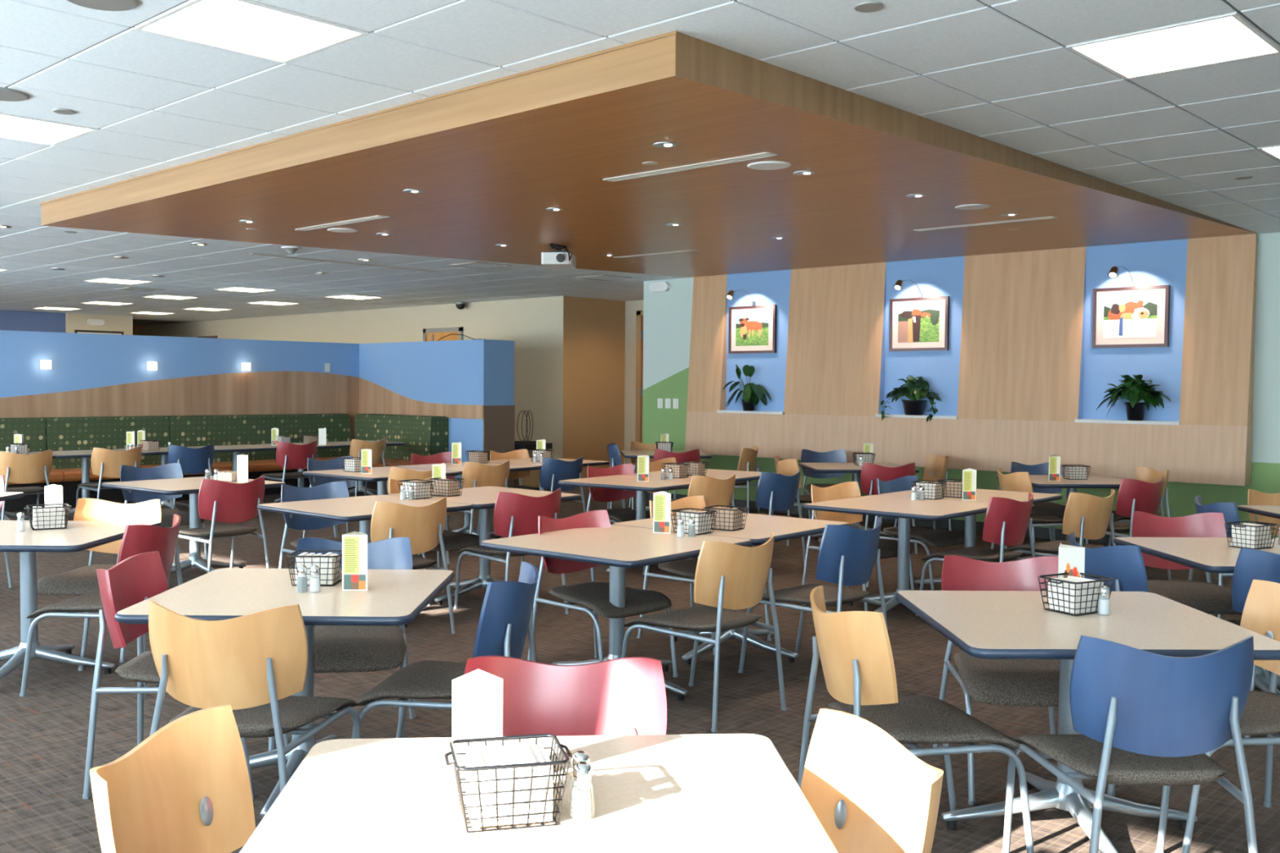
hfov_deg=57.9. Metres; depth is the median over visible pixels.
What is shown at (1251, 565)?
dining chair
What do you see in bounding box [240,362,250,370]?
wall sconce
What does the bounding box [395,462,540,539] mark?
dining table
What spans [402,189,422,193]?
recessed light
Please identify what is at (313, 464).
dining chair
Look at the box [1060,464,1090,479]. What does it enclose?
wire basket
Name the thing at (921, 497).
pepper shaker
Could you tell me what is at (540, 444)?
menu card
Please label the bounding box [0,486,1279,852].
floor
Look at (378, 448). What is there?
dining chair
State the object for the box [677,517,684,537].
salt shaker
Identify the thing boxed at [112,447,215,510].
table
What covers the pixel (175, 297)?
diffuser
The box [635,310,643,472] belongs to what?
door
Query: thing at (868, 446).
menu card
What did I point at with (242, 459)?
menu card
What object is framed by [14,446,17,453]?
pepper shaker
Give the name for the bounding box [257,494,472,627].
dining table
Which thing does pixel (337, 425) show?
bench
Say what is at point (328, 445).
table
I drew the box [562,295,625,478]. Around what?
wall
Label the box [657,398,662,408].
light switch
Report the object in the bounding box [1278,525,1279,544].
pepper shaker
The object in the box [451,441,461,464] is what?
menu card
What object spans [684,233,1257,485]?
wall
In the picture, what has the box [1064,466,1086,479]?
packets
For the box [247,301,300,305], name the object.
recessed light
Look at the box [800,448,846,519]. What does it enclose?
dining chair
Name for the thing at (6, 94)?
loudspeaker
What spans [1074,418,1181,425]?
niche shelf
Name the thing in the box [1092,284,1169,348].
framed photo
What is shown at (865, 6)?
sprinkler
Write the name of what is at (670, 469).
salt shaker
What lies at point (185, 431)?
bench
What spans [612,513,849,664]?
dining table
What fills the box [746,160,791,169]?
ceiling speaker
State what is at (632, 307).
wall
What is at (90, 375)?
wall partition
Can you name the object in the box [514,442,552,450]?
countertop
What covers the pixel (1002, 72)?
ceiling
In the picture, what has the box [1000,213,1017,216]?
recessed light
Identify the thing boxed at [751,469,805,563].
dining chair
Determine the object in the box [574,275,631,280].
ceiling vent
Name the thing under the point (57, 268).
recessed light
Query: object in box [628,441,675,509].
dining chair
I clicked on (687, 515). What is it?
packets
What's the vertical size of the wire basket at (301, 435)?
0.110 m
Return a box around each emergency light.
[87,319,104,324]
[648,281,671,292]
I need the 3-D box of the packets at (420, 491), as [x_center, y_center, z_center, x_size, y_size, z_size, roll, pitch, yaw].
[-1.403,0.395,7.265,0.129,0.098,0.108,2,3,38]
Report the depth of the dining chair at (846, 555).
5.39 m
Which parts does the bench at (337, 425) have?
backrest, seat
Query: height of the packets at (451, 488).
0.098 m
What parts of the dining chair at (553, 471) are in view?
leg, backrest, leg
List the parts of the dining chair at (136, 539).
seat, leg, backrest, leg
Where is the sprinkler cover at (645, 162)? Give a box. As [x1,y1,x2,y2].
[642,161,657,164]
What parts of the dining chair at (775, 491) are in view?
leg, seat, backrest, leg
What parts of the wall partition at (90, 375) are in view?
wave panel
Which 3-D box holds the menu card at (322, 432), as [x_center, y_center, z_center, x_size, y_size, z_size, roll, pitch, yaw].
[-3.720,0.114,13.542,0.076,0.205,0.088,-1,2,-32]
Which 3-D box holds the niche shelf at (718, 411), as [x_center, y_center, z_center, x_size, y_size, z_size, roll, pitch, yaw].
[1.263,-0.160,12.960,0.922,0.028,0.138,2,3,43]
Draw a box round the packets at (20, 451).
[10,444,26,454]
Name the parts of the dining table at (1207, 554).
arm, arm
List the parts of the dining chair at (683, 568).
leg, backrest, seat, leg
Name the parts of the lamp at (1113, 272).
bulb, arm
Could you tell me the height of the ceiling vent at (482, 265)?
0.008 m
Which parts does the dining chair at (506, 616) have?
seat, backrest, leg, leg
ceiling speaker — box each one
[327,227,358,232]
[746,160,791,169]
[955,204,990,209]
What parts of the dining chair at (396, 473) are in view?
backrest, leg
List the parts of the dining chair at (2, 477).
backrest, leg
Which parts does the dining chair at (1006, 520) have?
seat, leg, backrest, leg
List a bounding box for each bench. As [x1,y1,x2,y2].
[0,417,62,511]
[39,415,187,507]
[162,414,296,500]
[271,413,354,488]
[354,413,448,493]
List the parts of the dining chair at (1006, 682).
leg, backrest, seat, leg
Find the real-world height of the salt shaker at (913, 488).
0.091 m
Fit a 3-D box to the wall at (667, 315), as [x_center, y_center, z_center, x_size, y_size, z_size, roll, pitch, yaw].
[5.113,-0.257,9.656,13.720,2.699,0.204,2,3,43]
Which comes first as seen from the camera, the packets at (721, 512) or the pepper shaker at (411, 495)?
the packets at (721, 512)
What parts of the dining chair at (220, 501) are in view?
leg, seat, backrest, leg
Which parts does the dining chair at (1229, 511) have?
leg, backrest, leg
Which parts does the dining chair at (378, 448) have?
leg, backrest, leg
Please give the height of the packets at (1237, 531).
0.098 m
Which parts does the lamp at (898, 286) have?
bulb, arm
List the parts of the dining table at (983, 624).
arm, arm, arm, arm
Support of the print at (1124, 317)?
attached to the framed photo at (1131, 317)
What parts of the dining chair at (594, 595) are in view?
leg, backrest, leg, seat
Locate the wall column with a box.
[65,312,133,335]
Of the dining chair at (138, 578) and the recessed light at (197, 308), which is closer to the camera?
the dining chair at (138, 578)
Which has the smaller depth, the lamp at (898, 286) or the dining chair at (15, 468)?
the dining chair at (15, 468)
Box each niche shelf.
[716,409,784,414]
[875,413,958,418]
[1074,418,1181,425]
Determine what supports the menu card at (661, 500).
on the dining table at (620, 548)
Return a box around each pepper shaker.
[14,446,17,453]
[204,468,209,479]
[297,565,306,591]
[408,484,413,499]
[661,467,665,479]
[688,517,695,537]
[918,485,924,500]
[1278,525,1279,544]
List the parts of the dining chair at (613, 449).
leg, backrest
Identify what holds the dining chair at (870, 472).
on the floor
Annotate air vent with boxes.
[197,335,217,337]
[295,215,389,231]
[602,151,777,182]
[613,248,701,257]
[913,216,1057,231]
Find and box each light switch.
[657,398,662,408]
[665,398,671,408]
[672,398,678,408]
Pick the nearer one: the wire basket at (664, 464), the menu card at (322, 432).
the wire basket at (664, 464)
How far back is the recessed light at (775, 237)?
9.50 m
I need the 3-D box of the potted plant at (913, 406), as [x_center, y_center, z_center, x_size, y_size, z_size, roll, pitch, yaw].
[2.715,-0.278,11.538,0.297,0.461,0.637,-1,3,-42]
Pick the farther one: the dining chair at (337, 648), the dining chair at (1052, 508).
the dining chair at (1052, 508)
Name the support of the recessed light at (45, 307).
in the ceiling at (1002, 72)
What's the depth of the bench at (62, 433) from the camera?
13.22 m
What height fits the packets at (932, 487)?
0.098 m
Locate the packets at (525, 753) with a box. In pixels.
[466,742,552,827]
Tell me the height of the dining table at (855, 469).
0.675 m
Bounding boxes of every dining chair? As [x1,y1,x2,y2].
[0,449,52,519]
[0,475,13,587]
[19,514,182,699]
[29,497,161,662]
[75,446,141,505]
[82,551,290,799]
[89,704,255,852]
[115,462,208,564]
[148,600,360,792]
[167,444,214,508]
[167,475,270,586]
[259,440,317,513]
[268,537,415,751]
[278,480,349,568]
[302,456,355,537]
[349,438,387,496]
[351,561,538,738]
[370,496,455,634]
[387,466,449,564]
[388,476,479,605]
[410,451,454,530]
[453,488,568,614]
[457,459,510,556]
[463,655,666,736]
[489,448,554,492]
[527,510,678,677]
[540,456,586,511]
[586,463,650,523]
[607,443,622,509]
[621,532,786,732]
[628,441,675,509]
[636,495,771,654]
[642,472,735,574]
[645,457,678,509]
[649,448,700,499]
[734,445,759,513]
[737,517,887,673]
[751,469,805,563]
[771,455,812,546]
[797,586,1034,852]
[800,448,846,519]
[800,708,943,852]
[801,481,914,611]
[860,462,917,554]
[866,475,964,590]
[880,453,951,537]
[915,493,1035,616]
[933,555,1115,805]
[991,467,1083,557]
[1001,635,1257,852]
[1004,462,1088,549]
[1005,488,1115,561]
[1067,476,1170,580]
[1070,532,1148,591]
[1083,466,1170,546]
[1106,579,1279,852]
[1131,511,1265,671]
[1188,495,1240,618]
[1226,547,1279,737]
[1247,488,1279,535]
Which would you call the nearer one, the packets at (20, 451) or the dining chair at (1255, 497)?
the dining chair at (1255, 497)
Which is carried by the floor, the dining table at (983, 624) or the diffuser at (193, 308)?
the dining table at (983, 624)
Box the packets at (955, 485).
[942,480,962,497]
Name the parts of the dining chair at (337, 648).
backrest, seat, leg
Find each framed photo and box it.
[728,304,777,353]
[888,296,949,351]
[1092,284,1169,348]
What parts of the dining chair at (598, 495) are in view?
leg, backrest, leg, seat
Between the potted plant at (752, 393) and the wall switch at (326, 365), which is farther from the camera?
the wall switch at (326, 365)
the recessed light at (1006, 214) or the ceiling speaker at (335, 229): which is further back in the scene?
the ceiling speaker at (335, 229)
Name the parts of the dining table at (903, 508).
arm, arm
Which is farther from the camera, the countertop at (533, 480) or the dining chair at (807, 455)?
the countertop at (533, 480)
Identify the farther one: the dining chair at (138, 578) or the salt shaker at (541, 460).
the salt shaker at (541, 460)
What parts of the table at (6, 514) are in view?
arm, arm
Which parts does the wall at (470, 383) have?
wave panel, panel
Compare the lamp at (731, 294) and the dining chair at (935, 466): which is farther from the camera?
the lamp at (731, 294)
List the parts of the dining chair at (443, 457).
backrest, leg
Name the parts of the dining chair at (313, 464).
leg, backrest, leg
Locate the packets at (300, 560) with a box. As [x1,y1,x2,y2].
[295,552,339,584]
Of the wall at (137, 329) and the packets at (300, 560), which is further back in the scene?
the wall at (137, 329)
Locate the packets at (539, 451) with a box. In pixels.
[533,449,551,461]
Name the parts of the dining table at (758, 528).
arm, arm, arm, arm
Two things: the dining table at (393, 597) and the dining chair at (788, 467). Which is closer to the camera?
the dining table at (393, 597)
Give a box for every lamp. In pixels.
[725,289,755,306]
[893,279,922,297]
[1107,266,1135,286]
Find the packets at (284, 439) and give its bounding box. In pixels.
[278,436,289,443]
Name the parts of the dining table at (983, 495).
arm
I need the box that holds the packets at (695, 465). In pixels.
[684,462,704,475]
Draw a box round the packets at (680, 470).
[665,463,686,477]
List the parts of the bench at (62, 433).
backrest, seat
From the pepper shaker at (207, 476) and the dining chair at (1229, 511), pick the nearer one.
the dining chair at (1229, 511)
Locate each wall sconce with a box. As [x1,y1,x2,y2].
[40,360,51,368]
[146,361,156,370]
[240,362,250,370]
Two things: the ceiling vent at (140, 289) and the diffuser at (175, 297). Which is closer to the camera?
the ceiling vent at (140, 289)
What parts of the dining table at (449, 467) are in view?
arm, arm, arm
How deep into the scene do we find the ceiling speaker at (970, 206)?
7.71 m
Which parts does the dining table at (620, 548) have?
arm, arm, arm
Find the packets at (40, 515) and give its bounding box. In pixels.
[32,505,64,528]
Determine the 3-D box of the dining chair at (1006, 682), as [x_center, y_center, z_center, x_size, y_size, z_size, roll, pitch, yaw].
[1.348,0.873,4.128,0.490,0.764,0.586,0,2,1]
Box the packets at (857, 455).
[855,453,871,464]
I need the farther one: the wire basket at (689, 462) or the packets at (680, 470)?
the wire basket at (689, 462)
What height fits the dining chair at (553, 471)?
0.764 m
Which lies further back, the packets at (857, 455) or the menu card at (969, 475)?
the packets at (857, 455)
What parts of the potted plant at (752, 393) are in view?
pot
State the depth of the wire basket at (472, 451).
10.56 m
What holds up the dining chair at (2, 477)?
on the floor
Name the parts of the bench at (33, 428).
backrest, seat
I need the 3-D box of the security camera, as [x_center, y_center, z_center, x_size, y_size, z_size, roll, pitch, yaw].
[-2.795,-1.879,18.034,0.180,0.115,0.177,2,3,43]
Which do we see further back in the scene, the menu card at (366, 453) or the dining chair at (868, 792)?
the menu card at (366, 453)
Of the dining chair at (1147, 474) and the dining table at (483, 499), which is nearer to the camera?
the dining table at (483, 499)
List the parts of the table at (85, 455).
arm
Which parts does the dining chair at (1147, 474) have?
seat, backrest, leg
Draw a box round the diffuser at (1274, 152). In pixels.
[1263,146,1279,157]
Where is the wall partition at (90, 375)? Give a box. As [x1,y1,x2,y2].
[0,329,359,440]
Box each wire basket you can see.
[7,443,30,454]
[24,503,71,530]
[140,440,161,451]
[275,435,293,443]
[286,549,342,586]
[301,435,318,444]
[340,457,360,472]
[397,479,435,499]
[427,477,464,497]
[444,733,572,833]
[465,450,490,463]
[528,448,554,462]
[654,441,673,452]
[661,462,690,478]
[671,507,717,535]
[680,461,708,475]
[702,505,748,531]
[852,453,875,465]
[911,480,946,499]
[937,479,962,497]
[1037,573,1114,616]
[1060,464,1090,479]
[1224,520,1278,549]
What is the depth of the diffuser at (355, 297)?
17.14 m
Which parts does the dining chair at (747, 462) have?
seat, backrest, leg, leg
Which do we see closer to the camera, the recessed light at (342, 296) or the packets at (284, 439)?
the packets at (284, 439)
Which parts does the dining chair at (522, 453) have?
backrest, seat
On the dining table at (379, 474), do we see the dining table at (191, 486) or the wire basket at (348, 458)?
the wire basket at (348, 458)
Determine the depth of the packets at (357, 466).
9.40 m
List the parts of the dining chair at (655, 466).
backrest, seat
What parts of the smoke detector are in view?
plate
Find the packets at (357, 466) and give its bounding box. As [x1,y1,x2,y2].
[344,457,360,471]
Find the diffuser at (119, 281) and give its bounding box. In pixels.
[90,278,146,284]
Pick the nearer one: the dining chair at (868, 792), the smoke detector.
the dining chair at (868, 792)
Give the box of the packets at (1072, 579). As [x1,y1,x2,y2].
[1048,575,1103,613]
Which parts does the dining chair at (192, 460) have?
leg, backrest, leg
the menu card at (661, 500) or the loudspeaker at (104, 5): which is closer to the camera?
the loudspeaker at (104, 5)
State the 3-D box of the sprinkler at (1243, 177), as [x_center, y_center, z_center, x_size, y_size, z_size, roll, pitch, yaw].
[3.645,-1.504,6.998,0.100,0.006,0.100,2,3,43]
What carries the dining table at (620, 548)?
on the floor
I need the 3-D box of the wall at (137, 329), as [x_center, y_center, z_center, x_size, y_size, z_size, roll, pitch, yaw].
[-13.121,-0.887,24.169,0.200,2.679,5.420,2,3,43]
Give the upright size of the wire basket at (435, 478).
0.110 m
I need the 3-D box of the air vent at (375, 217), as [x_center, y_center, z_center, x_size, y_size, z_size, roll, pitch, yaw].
[-2.164,-1.467,8.364,1.096,0.007,0.091,2,4,43]
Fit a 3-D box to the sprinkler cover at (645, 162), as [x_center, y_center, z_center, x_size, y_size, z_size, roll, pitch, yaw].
[0.052,-1.365,6.007,0.080,0.004,0.080,2,4,43]
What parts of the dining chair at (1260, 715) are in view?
seat, backrest, leg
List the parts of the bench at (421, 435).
seat, backrest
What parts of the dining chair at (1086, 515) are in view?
seat, leg, backrest, leg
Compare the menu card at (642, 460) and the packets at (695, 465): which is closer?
the menu card at (642, 460)
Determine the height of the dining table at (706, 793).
0.675 m
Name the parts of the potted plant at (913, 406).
pot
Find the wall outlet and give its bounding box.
[756,466,760,471]
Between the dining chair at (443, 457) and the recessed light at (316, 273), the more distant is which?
the recessed light at (316, 273)
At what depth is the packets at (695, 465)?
9.27 m
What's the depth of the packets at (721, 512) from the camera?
5.75 m
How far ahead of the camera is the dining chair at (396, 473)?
8.77 m
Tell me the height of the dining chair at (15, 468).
0.764 m
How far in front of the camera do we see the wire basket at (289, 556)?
4.07 m
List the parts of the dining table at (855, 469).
arm, arm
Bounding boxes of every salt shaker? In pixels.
[17,511,24,531]
[213,468,218,479]
[310,565,319,591]
[400,484,405,499]
[533,453,537,462]
[539,453,543,462]
[570,751,590,804]
[572,761,591,819]
[668,467,672,479]
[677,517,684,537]
[859,456,862,466]
[911,486,916,500]
[1097,586,1109,614]
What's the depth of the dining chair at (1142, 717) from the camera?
2.91 m
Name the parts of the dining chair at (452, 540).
backrest, leg, seat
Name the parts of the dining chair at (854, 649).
leg, backrest, leg, seat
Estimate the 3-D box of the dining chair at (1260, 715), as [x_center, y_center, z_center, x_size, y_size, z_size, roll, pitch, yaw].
[1.848,0.895,3.611,0.586,0.764,0.490,0,2,-4]
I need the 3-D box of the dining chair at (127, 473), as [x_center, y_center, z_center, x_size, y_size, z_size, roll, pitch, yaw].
[-3.615,0.676,8.742,0.490,0.764,0.586,-1,3,-43]
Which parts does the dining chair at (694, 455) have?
backrest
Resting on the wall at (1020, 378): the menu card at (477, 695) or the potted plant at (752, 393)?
the potted plant at (752, 393)
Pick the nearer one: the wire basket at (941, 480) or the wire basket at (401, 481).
the wire basket at (401, 481)
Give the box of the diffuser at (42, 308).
[36,306,77,310]
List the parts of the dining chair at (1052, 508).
backrest, seat, leg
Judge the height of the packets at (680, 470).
0.098 m
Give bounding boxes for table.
[0,452,56,520]
[0,492,24,501]
[0,520,162,679]
[31,449,120,515]
[102,475,285,573]
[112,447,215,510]
[114,568,454,817]
[186,444,276,502]
[239,733,838,852]
[254,442,347,502]
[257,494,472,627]
[302,466,459,555]
[326,440,404,495]
[388,486,582,605]
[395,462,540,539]
[480,524,752,701]
[487,457,609,491]
[558,474,691,575]
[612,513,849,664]
[620,450,712,511]
[635,468,781,559]
[798,462,919,539]
[803,494,988,612]
[880,488,1062,587]
[895,590,1279,852]
[995,475,1122,558]
[1112,537,1279,695]
[1236,505,1279,519]
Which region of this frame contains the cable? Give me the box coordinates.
[436,333,473,341]
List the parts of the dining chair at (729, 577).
seat, leg, backrest, leg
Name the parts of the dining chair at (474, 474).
leg, backrest, leg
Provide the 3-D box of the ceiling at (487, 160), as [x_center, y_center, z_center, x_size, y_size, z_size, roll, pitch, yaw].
[0.349,-1.518,8.921,6.122,0.161,7.193,2,3,43]
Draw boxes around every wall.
[0,310,66,332]
[133,324,142,335]
[142,295,563,458]
[359,339,515,488]
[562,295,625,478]
[624,300,643,473]
[642,231,1279,537]
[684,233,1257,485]
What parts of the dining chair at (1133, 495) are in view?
seat, leg, backrest, leg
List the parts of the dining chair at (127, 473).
leg, backrest, leg, seat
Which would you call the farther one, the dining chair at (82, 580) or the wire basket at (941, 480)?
the wire basket at (941, 480)
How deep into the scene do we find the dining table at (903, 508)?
7.08 m
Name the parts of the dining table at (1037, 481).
arm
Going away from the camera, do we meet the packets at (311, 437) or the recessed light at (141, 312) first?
the packets at (311, 437)
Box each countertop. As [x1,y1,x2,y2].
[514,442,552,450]
[514,442,552,488]
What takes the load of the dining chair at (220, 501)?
on the floor
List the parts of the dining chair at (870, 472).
leg, backrest, leg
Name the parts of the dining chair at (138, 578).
leg, backrest, seat, leg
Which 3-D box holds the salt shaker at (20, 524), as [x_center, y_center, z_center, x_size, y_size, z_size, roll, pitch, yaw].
[-2.942,0.453,5.502,0.038,0.091,0.038,1,2,6]
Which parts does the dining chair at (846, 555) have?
seat, leg, backrest, leg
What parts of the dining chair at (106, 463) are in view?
seat, leg, backrest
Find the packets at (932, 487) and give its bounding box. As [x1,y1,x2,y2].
[915,481,942,498]
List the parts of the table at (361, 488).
arm, arm, arm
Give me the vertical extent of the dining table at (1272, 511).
0.675 m
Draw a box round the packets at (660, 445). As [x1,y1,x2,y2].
[657,443,671,452]
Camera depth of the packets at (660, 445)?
12.52 m
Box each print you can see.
[735,312,768,346]
[897,305,939,342]
[1102,295,1157,338]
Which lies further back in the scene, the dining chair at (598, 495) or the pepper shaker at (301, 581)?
the dining chair at (598, 495)
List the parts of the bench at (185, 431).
backrest, seat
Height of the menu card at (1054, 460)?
0.205 m
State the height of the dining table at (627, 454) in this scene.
0.675 m
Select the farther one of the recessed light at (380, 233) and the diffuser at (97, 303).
the diffuser at (97, 303)
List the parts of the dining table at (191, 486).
arm, arm, arm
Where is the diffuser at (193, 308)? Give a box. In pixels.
[186,307,225,311]
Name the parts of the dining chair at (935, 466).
leg, backrest, leg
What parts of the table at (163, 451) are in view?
arm, arm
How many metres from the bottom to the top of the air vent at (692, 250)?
0.007 m
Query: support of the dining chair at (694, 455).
on the floor
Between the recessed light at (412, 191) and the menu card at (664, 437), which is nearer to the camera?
the recessed light at (412, 191)
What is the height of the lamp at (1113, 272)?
0.169 m
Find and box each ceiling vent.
[115,287,164,291]
[249,253,439,271]
[448,262,511,269]
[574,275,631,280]
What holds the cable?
on the wall at (470, 383)
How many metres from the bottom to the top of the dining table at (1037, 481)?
0.675 m
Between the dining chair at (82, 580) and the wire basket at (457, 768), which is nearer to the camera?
the wire basket at (457, 768)
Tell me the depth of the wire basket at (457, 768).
1.86 m
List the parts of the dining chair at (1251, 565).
seat, leg, backrest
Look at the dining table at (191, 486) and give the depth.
8.24 m
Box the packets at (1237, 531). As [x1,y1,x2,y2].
[1231,523,1271,548]
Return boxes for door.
[422,327,463,341]
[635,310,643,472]
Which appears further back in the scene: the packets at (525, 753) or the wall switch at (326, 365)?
the wall switch at (326, 365)
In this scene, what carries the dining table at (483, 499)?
on the floor
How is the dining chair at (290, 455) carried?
on the floor
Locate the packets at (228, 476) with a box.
[217,470,236,481]
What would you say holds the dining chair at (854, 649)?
on the floor
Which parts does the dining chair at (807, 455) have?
leg, seat, backrest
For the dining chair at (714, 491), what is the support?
on the floor
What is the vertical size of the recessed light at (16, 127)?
0.016 m
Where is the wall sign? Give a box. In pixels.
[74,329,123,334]
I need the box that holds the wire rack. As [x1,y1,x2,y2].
[515,410,536,443]
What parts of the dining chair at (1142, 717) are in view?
leg, seat, backrest, leg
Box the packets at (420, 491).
[403,480,430,498]
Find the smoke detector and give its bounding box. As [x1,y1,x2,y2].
[280,246,301,253]
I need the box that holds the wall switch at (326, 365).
[324,363,329,372]
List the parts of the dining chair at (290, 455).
seat, leg, backrest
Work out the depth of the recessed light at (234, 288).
15.85 m
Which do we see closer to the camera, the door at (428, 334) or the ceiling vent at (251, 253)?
the ceiling vent at (251, 253)
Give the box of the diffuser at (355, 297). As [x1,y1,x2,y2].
[332,295,379,299]
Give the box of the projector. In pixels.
[541,243,576,268]
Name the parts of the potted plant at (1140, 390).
pot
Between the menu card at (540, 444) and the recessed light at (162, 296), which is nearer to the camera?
the menu card at (540, 444)
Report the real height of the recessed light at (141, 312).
0.016 m
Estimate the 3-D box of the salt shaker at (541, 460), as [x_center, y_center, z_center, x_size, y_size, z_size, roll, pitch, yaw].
[-0.911,0.289,10.719,0.038,0.091,0.038,1,2,17]
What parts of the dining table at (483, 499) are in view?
arm, arm, arm, arm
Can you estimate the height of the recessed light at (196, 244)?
0.012 m
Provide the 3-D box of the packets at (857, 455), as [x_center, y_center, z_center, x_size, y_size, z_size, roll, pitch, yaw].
[2.074,0.302,10.735,0.129,0.098,0.108,0,2,-3]
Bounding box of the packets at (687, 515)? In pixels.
[676,510,711,533]
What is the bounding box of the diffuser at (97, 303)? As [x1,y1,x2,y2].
[87,302,126,305]
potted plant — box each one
[722,364,771,411]
[880,375,942,422]
[1096,374,1170,420]
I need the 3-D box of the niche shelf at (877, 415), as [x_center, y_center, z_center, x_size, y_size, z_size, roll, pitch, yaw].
[2.775,-0.100,11.548,0.902,0.028,0.138,2,3,43]
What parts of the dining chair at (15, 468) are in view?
leg, seat, backrest, leg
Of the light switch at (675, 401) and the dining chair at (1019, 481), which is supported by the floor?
the dining chair at (1019, 481)
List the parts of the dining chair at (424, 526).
leg, backrest, seat, leg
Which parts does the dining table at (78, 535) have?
arm, arm, arm, arm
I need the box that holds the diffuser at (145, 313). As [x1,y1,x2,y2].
[133,311,167,314]
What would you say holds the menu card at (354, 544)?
on the dining table at (393, 597)
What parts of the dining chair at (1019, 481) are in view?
leg, backrest, seat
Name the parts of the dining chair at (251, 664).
leg, backrest, seat, leg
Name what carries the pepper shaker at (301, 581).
on the dining table at (393, 597)
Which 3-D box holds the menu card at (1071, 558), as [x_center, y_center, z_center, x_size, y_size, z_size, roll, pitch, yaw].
[1.427,0.487,3.825,0.077,0.205,0.088,1,2,27]
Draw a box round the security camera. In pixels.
[454,302,466,309]
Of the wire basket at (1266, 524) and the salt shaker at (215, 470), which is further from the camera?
the salt shaker at (215, 470)
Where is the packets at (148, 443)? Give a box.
[142,440,158,450]
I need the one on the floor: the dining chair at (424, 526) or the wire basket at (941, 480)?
the dining chair at (424, 526)
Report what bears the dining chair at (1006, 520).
on the floor
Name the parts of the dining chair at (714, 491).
backrest, leg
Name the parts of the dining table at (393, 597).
arm, arm, arm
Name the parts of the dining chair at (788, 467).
backrest, leg, seat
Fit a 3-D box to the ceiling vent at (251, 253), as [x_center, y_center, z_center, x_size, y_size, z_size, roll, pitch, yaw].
[-3.083,-1.738,12.338,0.076,0.007,2.276,2,3,43]
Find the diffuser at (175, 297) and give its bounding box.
[147,295,195,299]
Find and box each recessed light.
[0,112,97,145]
[0,225,12,228]
[31,306,81,310]
[51,267,65,270]
[81,301,134,305]
[84,277,152,284]
[113,256,128,258]
[128,311,176,315]
[134,0,368,63]
[142,294,199,299]
[182,306,231,311]
[190,243,208,245]
[213,286,277,292]
[239,220,256,222]
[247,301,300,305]
[315,272,328,274]
[324,294,383,299]
[357,258,372,261]
[376,232,391,235]
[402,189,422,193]
[494,244,508,246]
[545,207,563,210]
[653,142,676,147]
[666,223,680,226]
[770,236,784,239]
[793,170,814,175]
[906,194,924,197]
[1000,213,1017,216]
[1065,11,1279,79]
[1257,144,1279,160]
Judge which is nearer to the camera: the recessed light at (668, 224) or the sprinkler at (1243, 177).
the sprinkler at (1243, 177)
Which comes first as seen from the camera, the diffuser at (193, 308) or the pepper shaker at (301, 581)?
the pepper shaker at (301, 581)
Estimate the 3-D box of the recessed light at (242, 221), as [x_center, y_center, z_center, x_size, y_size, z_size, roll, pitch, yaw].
[-2.782,-1.453,8.216,0.116,0.010,0.116,2,4,43]
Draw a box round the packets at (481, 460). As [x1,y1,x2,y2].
[468,452,487,462]
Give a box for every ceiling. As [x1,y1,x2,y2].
[0,0,1279,324]
[40,30,1256,277]
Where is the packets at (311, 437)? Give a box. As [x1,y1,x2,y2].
[303,435,317,444]
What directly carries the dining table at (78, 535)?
on the floor
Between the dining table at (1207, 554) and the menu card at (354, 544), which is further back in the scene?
the dining table at (1207, 554)
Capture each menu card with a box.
[13,433,23,443]
[44,484,62,506]
[126,431,134,449]
[137,430,145,448]
[236,453,248,482]
[271,427,278,445]
[318,427,326,444]
[342,531,367,591]
[360,448,371,473]
[431,462,445,493]
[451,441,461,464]
[452,669,502,788]
[536,439,545,450]
[637,453,648,481]
[653,491,671,533]
[660,432,668,441]
[863,442,873,462]
[962,468,976,500]
[1048,454,1060,480]
[1057,542,1084,578]
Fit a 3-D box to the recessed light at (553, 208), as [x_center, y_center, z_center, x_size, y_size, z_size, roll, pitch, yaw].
[-0.571,-1.444,7.711,0.116,0.010,0.116,2,4,43]
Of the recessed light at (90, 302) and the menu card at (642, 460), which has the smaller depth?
the menu card at (642, 460)
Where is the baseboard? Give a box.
[645,491,1119,545]
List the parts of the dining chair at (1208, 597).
backrest, seat, leg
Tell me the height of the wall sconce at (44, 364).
0.100 m
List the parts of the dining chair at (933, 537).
leg, backrest, seat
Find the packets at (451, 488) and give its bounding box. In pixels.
[432,478,459,496]
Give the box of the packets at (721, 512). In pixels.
[709,506,742,529]
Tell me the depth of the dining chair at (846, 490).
7.61 m
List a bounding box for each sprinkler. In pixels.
[52,108,75,114]
[64,231,76,233]
[853,1,884,12]
[1234,175,1252,179]
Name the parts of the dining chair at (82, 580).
seat, leg, backrest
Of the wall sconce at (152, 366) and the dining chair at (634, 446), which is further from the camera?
the wall sconce at (152, 366)
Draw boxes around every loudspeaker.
[0,87,29,101]
[66,0,138,10]
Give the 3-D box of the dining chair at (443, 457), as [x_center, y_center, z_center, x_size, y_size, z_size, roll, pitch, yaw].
[-1.784,0.629,10.540,0.490,0.764,0.586,-1,3,-44]
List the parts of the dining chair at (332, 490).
leg, backrest, seat, leg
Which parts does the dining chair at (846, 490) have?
leg, backrest, seat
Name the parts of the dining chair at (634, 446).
leg, backrest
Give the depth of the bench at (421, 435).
15.00 m
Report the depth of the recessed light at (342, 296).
17.04 m
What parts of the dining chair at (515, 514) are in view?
seat, leg, backrest, leg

